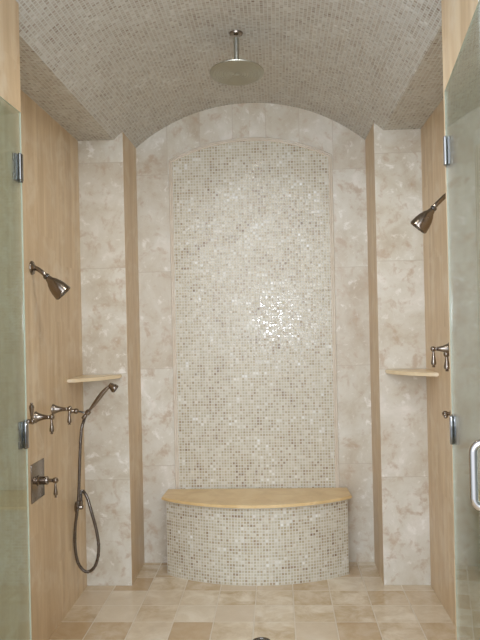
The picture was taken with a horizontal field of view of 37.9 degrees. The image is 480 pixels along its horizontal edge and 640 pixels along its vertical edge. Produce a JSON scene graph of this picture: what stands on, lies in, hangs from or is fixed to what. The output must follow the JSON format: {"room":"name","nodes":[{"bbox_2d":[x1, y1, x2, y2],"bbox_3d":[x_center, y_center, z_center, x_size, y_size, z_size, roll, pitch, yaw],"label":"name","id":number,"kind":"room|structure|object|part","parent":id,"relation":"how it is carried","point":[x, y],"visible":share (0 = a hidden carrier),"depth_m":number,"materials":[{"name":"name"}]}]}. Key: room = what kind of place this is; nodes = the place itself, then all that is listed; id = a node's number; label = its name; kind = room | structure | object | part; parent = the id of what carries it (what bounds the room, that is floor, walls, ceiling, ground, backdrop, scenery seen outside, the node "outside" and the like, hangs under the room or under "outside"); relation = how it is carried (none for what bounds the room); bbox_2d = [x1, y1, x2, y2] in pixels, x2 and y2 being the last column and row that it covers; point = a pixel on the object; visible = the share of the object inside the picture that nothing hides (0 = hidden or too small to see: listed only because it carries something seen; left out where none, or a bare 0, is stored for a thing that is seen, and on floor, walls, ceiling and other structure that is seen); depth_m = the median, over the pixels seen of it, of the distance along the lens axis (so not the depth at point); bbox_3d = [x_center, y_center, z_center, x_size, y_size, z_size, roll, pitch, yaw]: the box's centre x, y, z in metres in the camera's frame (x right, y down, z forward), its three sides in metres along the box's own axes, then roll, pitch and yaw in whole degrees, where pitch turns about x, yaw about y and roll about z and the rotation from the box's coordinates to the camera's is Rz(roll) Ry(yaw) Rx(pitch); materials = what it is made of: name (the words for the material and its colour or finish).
{"room":"bathroom shower","nodes":[
{"label":"bathroom shower","id":0,"kind":"room"},
{"bbox_2d":[0,0,31,639],"bbox_3d":[-1.539,0.062,2.242,1.582,2.960,0.415,-1,0,3],"label":"wall","id":1,"kind":"structure","parent":0,"point":[14,568],"depth_m":2.28,"materials":[{"name":"beige stone"}]},
{"bbox_2d":[0,96,31,639],"bbox_3d":[-0.723,0.404,2.020,0.049,2.210,0.710,-1,0,2],"label":"shower door","id":2,"kind":"structure","parent":1,"relation":"attached to","point":[23,426],"depth_m":2.35,"materials":[{"name":"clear glass"}]},
{"bbox_2d":[20,89,86,639],"bbox_3d":[-1.013,0.249,3.235,0.120,2.570,1.625,-1,0,3],"label":"wall","id":3,"kind":"structure","parent":0,"point":[50,185],"depth_m":3.50,"materials":[{"name":"beige wood"}]},
{"bbox_2d":[27,403,34,423],"bbox_3d":[-0.922,0.408,2.997,0.088,0.107,0.055,-1,0,3],"label":"valve","id":4,"kind":"object","parent":3,"relation":"attached to","point":[31,407],"visible":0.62,"depth_m":2.99,"materials":[{"name":"silver metal"}]},
{"bbox_3d":[-0.892,0.390,2.995,0.022,0.072,0.022,-1,0,3],"label":"lever","id":5,"kind":"part","parent":4,"relation":"part of","materials":[{"name":"silver metal"}]},
{"bbox_2d":[30,458,58,503],"bbox_3d":[-0.894,0.745,3.247,0.103,0.176,0.176,-1,0,3],"label":"valve","id":6,"kind":"object","parent":3,"relation":"attached to","point":[38,480],"visible":1,"depth_m":3.23,"materials":[{"name":"silver metal"}]},
{"bbox_3d":[-0.941,0.746,3.250,0.008,0.176,0.176,-1,0,3],"label":"square plate","id":7,"kind":"part","parent":6,"relation":"part of","materials":[{"name":"silver metal"}]},
{"bbox_3d":[-0.907,0.745,3.248,0.063,0.048,0.048,-1,0,3],"label":"valve stem","id":8,"kind":"part","parent":6,"relation":"part of","materials":[{"name":"silver metal"}]},
{"bbox_3d":[-0.855,0.788,3.245,0.020,0.073,0.020,-1,0,3],"label":"lever","id":9,"kind":"part","parent":6,"relation":"part of","materials":[{"name":"silver metal"}]},
{"bbox_2d":[34,411,54,433],"bbox_3d":[-0.905,0.476,3.241,0.093,0.107,0.055,-1,0,3],"label":"valve","id":10,"kind":"object","parent":3,"relation":"attached to","point":[38,417],"visible":0.99,"depth_m":3.23,"materials":[{"name":"silver metal"}]},
{"bbox_3d":[-0.872,0.493,3.240,0.022,0.072,0.022,-1,0,3],"label":"lever","id":11,"kind":"part","parent":10,"relation":"part of","materials":[{"name":"silver metal"}]},
{"bbox_2d":[29,261,69,299],"bbox_3d":[-0.877,-0.184,3.243,0.178,0.184,0.090,-1,0,3],"label":"shower","id":12,"kind":"object","parent":3,"relation":"attached to","point":[58,288],"visible":1,"depth_m":3.21,"materials":[{"name":"silver metal"}]},
{"bbox_3d":[-0.922,-0.222,3.232,0.076,0.061,0.025,-1,0,3],"label":"shower arm","id":13,"kind":"part","parent":12,"relation":"part of","materials":[{"name":"silver metal"}]},
{"bbox_2d":[51,404,71,424],"bbox_3d":[-0.888,0.472,3.494,0.100,0.107,0.055,-1,0,3],"label":"valve","id":14,"kind":"object","parent":3,"relation":"attached to","point":[55,409],"visible":0.99,"depth_m":3.48,"materials":[{"name":"silver metal"}]},
{"bbox_3d":[-0.852,0.489,3.492,0.022,0.072,0.022,-1,0,3],"label":"lever","id":15,"kind":"part","parent":14,"relation":"part of","materials":[{"name":"silver metal"}]},
{"bbox_2d":[74,501,83,511],"bbox_3d":[-0.885,1.028,3.850,0.045,0.065,0.062,-1,0,3],"label":"outlet","id":16,"kind":"object","parent":3,"relation":"attached to","point":[81,506],"visible":0.66,"depth_m":3.84,"materials":[{"name":"silver metal"}]},
{"bbox_2d":[70,406,90,415],"bbox_3d":[-0.867,0.491,3.781,0.121,0.058,0.052,-1,0,-9],"label":"holder","id":17,"kind":"object","parent":3,"relation":"attached to","point":[75,411],"visible":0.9,"depth_m":3.77,"materials":[{"name":"silver metal"}]},
{"bbox_2d":[85,383,117,415],"bbox_3d":[-0.753,0.432,3.794,0.189,0.181,0.047,-1,0,3],"label":"shower","id":18,"kind":"object","parent":17,"relation":"in","point":[113,387],"visible":1,"depth_m":3.78,"materials":[{"name":"silver metal"}]},
{"bbox_2d":[73,414,99,573],"bbox_3d":[-0.842,0.943,3.788,0.136,0.865,0.096,-1,0,28],"label":"shower hose","id":19,"kind":"object","parent":18,"relation":"hanging from","point":[79,492],"visible":1,"depth_m":3.78,"materials":[{"name":"grey metal"}]},
{"bbox_3d":[-0.769,0.436,3.795,0.157,0.173,0.026,-1,0,3],"label":"handle","id":20,"kind":"part","parent":18,"relation":"part of","materials":[{"name":"silver metal"}]},
{"bbox_2d":[67,374,121,382],"bbox_3d":[-0.803,0.324,3.885,0.228,0.019,0.305,-1,0,3],"label":"corner shelf","id":21,"kind":"object","parent":3,"relation":"attached to","point":[83,378],"visible":1,"depth_m":3.85,"materials":[{"name":"stone"}]},
{"bbox_2d":[78,132,144,585],"bbox_3d":[-0.830,0.226,4.230,0.382,2.616,0.382,-1,0,3],"label":"wall","id":22,"kind":"structure","parent":0,"point":[107,168],"depth_m":4.04,"materials":[{"name":"beige stone"}]},
{"bbox_2d":[16,0,442,147],"bbox_3d":[-0.004,-1.249,3.238,2.200,0.383,2.562,-1,0,3],"label":"ceiling","id":23,"kind":"structure","parent":0,"point":[101,69],"depth_m":3.26,"materials":[{"name":"beige tile"}]},
{"bbox_2d":[210,30,263,85],"bbox_3d":[-0.017,-1.256,3.314,0.258,0.216,0.256,-1,0,3],"label":"shower head","id":24,"kind":"object","parent":23,"relation":"hanging from","point":[236,71],"visible":1,"depth_m":3.30},
{"bbox_3d":[-0.017,-1.260,3.313,0.025,0.150,0.025,-1,0,3],"label":"drop arm","id":25,"kind":"part","parent":24,"relation":"part of","materials":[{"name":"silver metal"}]},
{"bbox_2d":[49,562,455,639],"bbox_3d":[-0.010,1.569,1.956,4.600,0.120,5.112,-1,0,3],"label":"floor","id":26,"kind":"structure","parent":0,"point":[357,605],"depth_m":3.64,"materials":[{"name":"tile"}]},
{"bbox_2d":[161,488,351,585],"bbox_3d":[0.099,1.280,4.147,1.130,0.468,0.409,-1,0,3],"label":"shower bench","id":27,"kind":"object","parent":26,"relation":"on","point":[240,536],"visible":1,"depth_m":4.03,"materials":[{"name":"beige tile"}]},
{"bbox_3d":[0.095,1.054,4.148,1.130,0.017,0.409,-1,0,3],"label":"seat","id":28,"kind":"part","parent":27,"relation":"part of","materials":[{"name":"stone"}]},
{"bbox_2d":[253,637,269,639],"bbox_3d":[0.101,1.510,3.280,0.092,0.006,0.092,-1,0,3],"label":"floor drain","id":29,"kind":"object","parent":26,"relation":"on","point":[258,638],"visible":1,"depth_m":3.31,"materials":[{"name":"silver metal"}]},
{"bbox_2d":[136,103,374,562],"bbox_3d":[0.088,0.078,4.435,1.436,2.873,0.157,-1,0,3],"label":"wall","id":30,"kind":"structure","parent":0,"point":[252,217],"depth_m":4.37,"materials":[{"name":"beige tile"}]},
{"bbox_3d":[0.084,0.047,4.370,0.974,2.334,0.006,-1,0,3],"label":"mosaic panel","id":31,"kind":"part","parent":30,"relation":"part of","materials":[{"name":"beige tile"}]},
{"bbox_3d":[0.084,0.036,4.365,1.022,2.356,0.017,-1,0,3],"label":"border trim","id":32,"kind":"part","parent":30,"relation":"part of","materials":[{"name":"beige tile"}]},
{"bbox_2d":[365,123,430,584],"bbox_3d":[0.985,0.186,4.134,0.382,2.616,0.382,-1,0,3],"label":"wall","id":33,"kind":"structure","parent":0,"point":[393,157],"depth_m":3.95,"materials":[{"name":"beige stone"}]},
{"bbox_2d":[421,99,454,624],"bbox_3d":[1.064,0.204,3.125,0.120,2.570,1.625,-1,0,3],"label":"wall","id":34,"kind":"structure","parent":0,"point":[432,131],"depth_m":3.64,"materials":[{"name":"beige wood"}]},
{"bbox_2d":[385,369,438,375],"bbox_3d":[0.927,0.287,3.793,0.228,0.019,0.305,-1,0,3],"label":"corner shelf","id":35,"kind":"object","parent":34,"relation":"attached to","point":[413,372],"visible":1,"depth_m":3.77,"materials":[{"name":"stone"}]},
{"bbox_2d":[410,193,445,233],"bbox_3d":[0.899,-0.515,3.272,0.202,0.221,0.089,-1,0,3],"label":"shower","id":36,"kind":"object","parent":34,"relation":"attached to","point":[422,221],"visible":0.88,"depth_m":3.24,"materials":[{"name":"silver metal"}]},
{"bbox_3d":[0.943,-0.558,3.264,0.108,0.093,0.029,-1,0,-13],"label":"shower arm","id":37,"kind":"part","parent":36,"relation":"part of","materials":[{"name":"silver metal"}]},
{"bbox_2d":[430,342,448,367],"bbox_3d":[0.973,0.170,3.393,0.096,0.122,0.062,-1,0,3],"label":"valve","id":38,"kind":"object","parent":34,"relation":"attached to","point":[445,347],"visible":0.85,"depth_m":3.38,"materials":[{"name":"silver metal"}]},
{"bbox_3d":[0.940,0.190,3.395,0.025,0.082,0.025,-1,0,3],"label":"lever","id":39,"kind":"part","parent":38,"relation":"part of","materials":[{"name":"silver metal"}]},
{"bbox_2d":[443,351,449,370],"bbox_3d":[0.963,0.175,3.148,0.091,0.113,0.070,-1,0,3],"label":"valve","id":40,"kind":"object","parent":34,"relation":"attached to","point":[446,353],"visible":0.46,"depth_m":3.14,"materials":[{"name":"silver metal"}]},
{"bbox_3d":[0.932,0.197,3.150,0.028,0.070,0.028,-1,0,3],"label":"lever","id":41,"kind":"part","parent":40,"relation":"part of","materials":[{"name":"silver metal"}]},
{"bbox_2d":[442,410,450,418],"bbox_3d":[0.965,0.427,3.183,0.101,0.140,0.139,-1,0,3],"label":"valve","id":42,"kind":"object","parent":34,"relation":"attached to","point":[445,414],"visible":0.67,"depth_m":3.18,"materials":[{"name":"silver metal"}]},
{"bbox_2d":[441,0,479,639],"bbox_3d":[1.474,-0.003,2.083,1.582,2.960,0.415,-1,0,3],"label":"wall","id":43,"kind":"structure","parent":0,"point":[457,15],"depth_m":2.07,"materials":[{"name":"beige stone"}]},
{"bbox_2d":[443,0,479,639],"bbox_3d":[0.629,0.375,1.900,0.091,2.210,0.710,-1,0,11],"label":"shower door","id":44,"kind":"structure","parent":43,"relation":"attached to","point":[465,612],"depth_m":2.07,"materials":[{"name":"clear glass"}]},
{"bbox_3d":[0.550,0.358,1.609,0.042,0.168,0.019,-1,0,10],"label":"pull handle","id":45,"kind":"part","parent":44,"relation":"part of","materials":[{"name":"silver metal"}]}
]}

